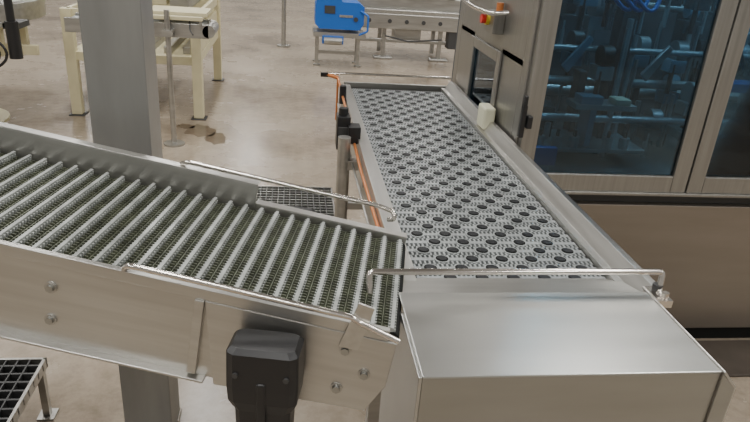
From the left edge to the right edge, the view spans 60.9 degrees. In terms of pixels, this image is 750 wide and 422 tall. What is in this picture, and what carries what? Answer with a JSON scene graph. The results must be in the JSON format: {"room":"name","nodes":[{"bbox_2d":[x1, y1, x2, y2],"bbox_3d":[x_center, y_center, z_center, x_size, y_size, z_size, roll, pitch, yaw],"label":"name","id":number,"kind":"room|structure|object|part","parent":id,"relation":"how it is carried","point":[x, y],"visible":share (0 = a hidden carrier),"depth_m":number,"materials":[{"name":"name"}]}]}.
{"room":"factory floor","nodes":[
{"label":"factory floor","id":0,"kind":"room"},
{"bbox_2d":[0,0,749,421],"bbox_3d":[0.000,-1.351,7.671,20.000,0.200,29.000,1,24,-8],"label":"floor","id":1,"kind":"structure","parent":0,"point":[274,109],"depth_m":6.33,"materials":[{"name":"concrete"}]},
{"bbox_2d":[0,0,46,121],"bbox_3d":[-3.514,-1.352,5.265,1.735,1.250,1.670,1,24,-8],"label":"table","id":2,"kind":"object","parent":1,"relation":"on","point":[15,15],"visible":1,"depth_m":4.96,"materials":[{"name":"metal"}]},
{"bbox_3d":[-3.433,-1.242,5.463,1.270,0.900,0.560,1,24,-8],"label":"cream frame","id":3,"kind":"part","parent":2,"relation":"part of","materials":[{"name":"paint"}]},
{"bbox_2d":[0,357,58,421],"bbox_3d":[-1.528,0.777,2.015,0.755,0.250,0.690,1,24,-8],"label":"step grating","id":4,"kind":"structure","parent":1,"relation":"on","point":[19,377],"depth_m":2.23,"materials":[{"name":"metal"}]},
{"bbox_2d":[77,0,181,421],"bbox_3d":[-0.631,-1.753,1.262,0.175,5.600,0.172,1,24,-8],"label":"steel column","id":5,"kind":"structure","parent":1,"relation":"on","point":[118,36],"depth_m":1.81,"materials":[{"name":"metal"}]},
{"bbox_2d":[64,5,218,147],"bbox_3d":[-1.881,-1.139,5.273,1.140,1.080,0.585,1,24,-8],"label":"conveyor","id":6,"kind":"object","parent":1,"relation":"on","point":[169,21],"visible":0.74,"depth_m":5.07,"materials":[{"name":"metal"}]},
{"bbox_2d":[59,0,224,119],"bbox_3d":[-2.271,-1.661,6.553,1.230,0.950,1.790,1,24,-8],"label":"frame","id":7,"kind":"object","parent":1,"relation":"on","point":[192,52],"visible":0.4,"depth_m":5.87,"materials":[{"name":"paint"}]},
{"bbox_2d":[152,0,200,6],"bbox_3d":[-2.169,-2.243,6.277,0.800,0.350,1.100,1,24,-8],"label":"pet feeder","id":8,"kind":"object","parent":7,"relation":"on","point":[181,3],"visible":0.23,"depth_m":5.98,"materials":[{"name":"beige paint"}]},
{"bbox_2d":[176,124,225,144],"bbox_3d":[-1.527,-0.693,5.664,0.292,0.001,0.683,-16,31,-39],"label":"puddle","id":9,"kind":"object","parent":1,"relation":"on","point":[212,136],"visible":1,"depth_m":5.66,"materials":[{"name":"beige liquid"}]},
{"bbox_2d":[277,0,289,47],"bbox_3d":[-1.319,-3.931,9.324,0.200,3.000,0.200,1,24,-8],"label":"pole","id":10,"kind":"object","parent":1,"relation":"on","point":[283,44],"visible":1,"depth_m":9.79,"materials":[{"name":"metal"}]},
{"bbox_2d":[256,186,334,215],"bbox_3d":[-0.544,0.039,4.115,0.580,0.044,0.950,1,24,-8],"label":"step","id":11,"kind":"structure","parent":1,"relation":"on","point":[282,195],"depth_m":4.37,"materials":[{"name":"metal"}]},
{"bbox_2d":[312,0,368,67],"bbox_3d":[-0.472,-2.507,8.675,0.733,1.040,0.570,1,24,-8],"label":"machine","id":12,"kind":"object","parent":1,"relation":"on","point":[336,20],"visible":1,"depth_m":8.51,"materials":[{"name":"blue paint"}]},
{"bbox_2d":[357,0,460,61],"bbox_3d":[0.389,-2.883,9.664,1.750,1.050,0.830,1,24,-8],"label":"conveyor","id":13,"kind":"object","parent":1,"relation":"on","point":[406,19],"visible":0.84,"depth_m":9.34,"materials":[{"name":"metal"}]},
{"bbox_2d":[321,72,735,421],"bbox_3d":[0.185,0.202,2.596,0.754,1.070,2.637,1,24,-8],"label":"conveyor","id":14,"kind":"object","parent":1,"relation":"on","point":[517,306],"visible":1,"depth_m":1.51,"materials":[{"name":"silver metal"}]},
{"bbox_2d":[0,122,406,421],"bbox_3d":[-0.806,0.046,1.537,1.765,0.560,0.695,5,24,2],"label":"conveyor","id":15,"kind":"object","parent":14,"relation":"attached to","point":[108,254],"visible":1,"depth_m":1.36,"materials":[{"name":"silver metal"}]},
{"bbox_3d":[0.245,-0.183,2.592,0.634,0.224,2.270,1,24,-8],"label":"frame","id":16,"kind":"part","parent":14,"relation":"part of","materials":[{"name":"metal"}]},
{"bbox_3d":[0.340,0.177,1.475,0.725,0.074,0.070,1,24,-8],"label":"guard rod","id":17,"kind":"part","parent":14,"relation":"part of","materials":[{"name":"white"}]},
{"bbox_2d":[451,0,749,337],"bbox_3d":[1.602,-0.588,3.228,2.385,2.200,1.240,1,24,-8],"label":"machine","id":18,"kind":"object","parent":1,"relation":"on","point":[638,111],"visible":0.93,"depth_m":2.87,"materials":[{"name":"metal"}]},
{"bbox_3d":[1.671,-0.958,3.086,2.297,1.400,1.212,1,24,-8],"label":"cabinet frame","id":19,"kind":"part","parent":18,"relation":"part of","materials":[{"name":"metal"}]},
{"bbox_2d":[697,340,749,376],"bbox_3d":[1.743,0.701,3.048,2.310,0.012,0.270,1,24,-8],"label":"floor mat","id":20,"kind":"object","parent":1,"relation":"on","point":[733,356],"visible":0.12,"depth_m":3.06,"materials":[{"name":"rubber"}]}
]}

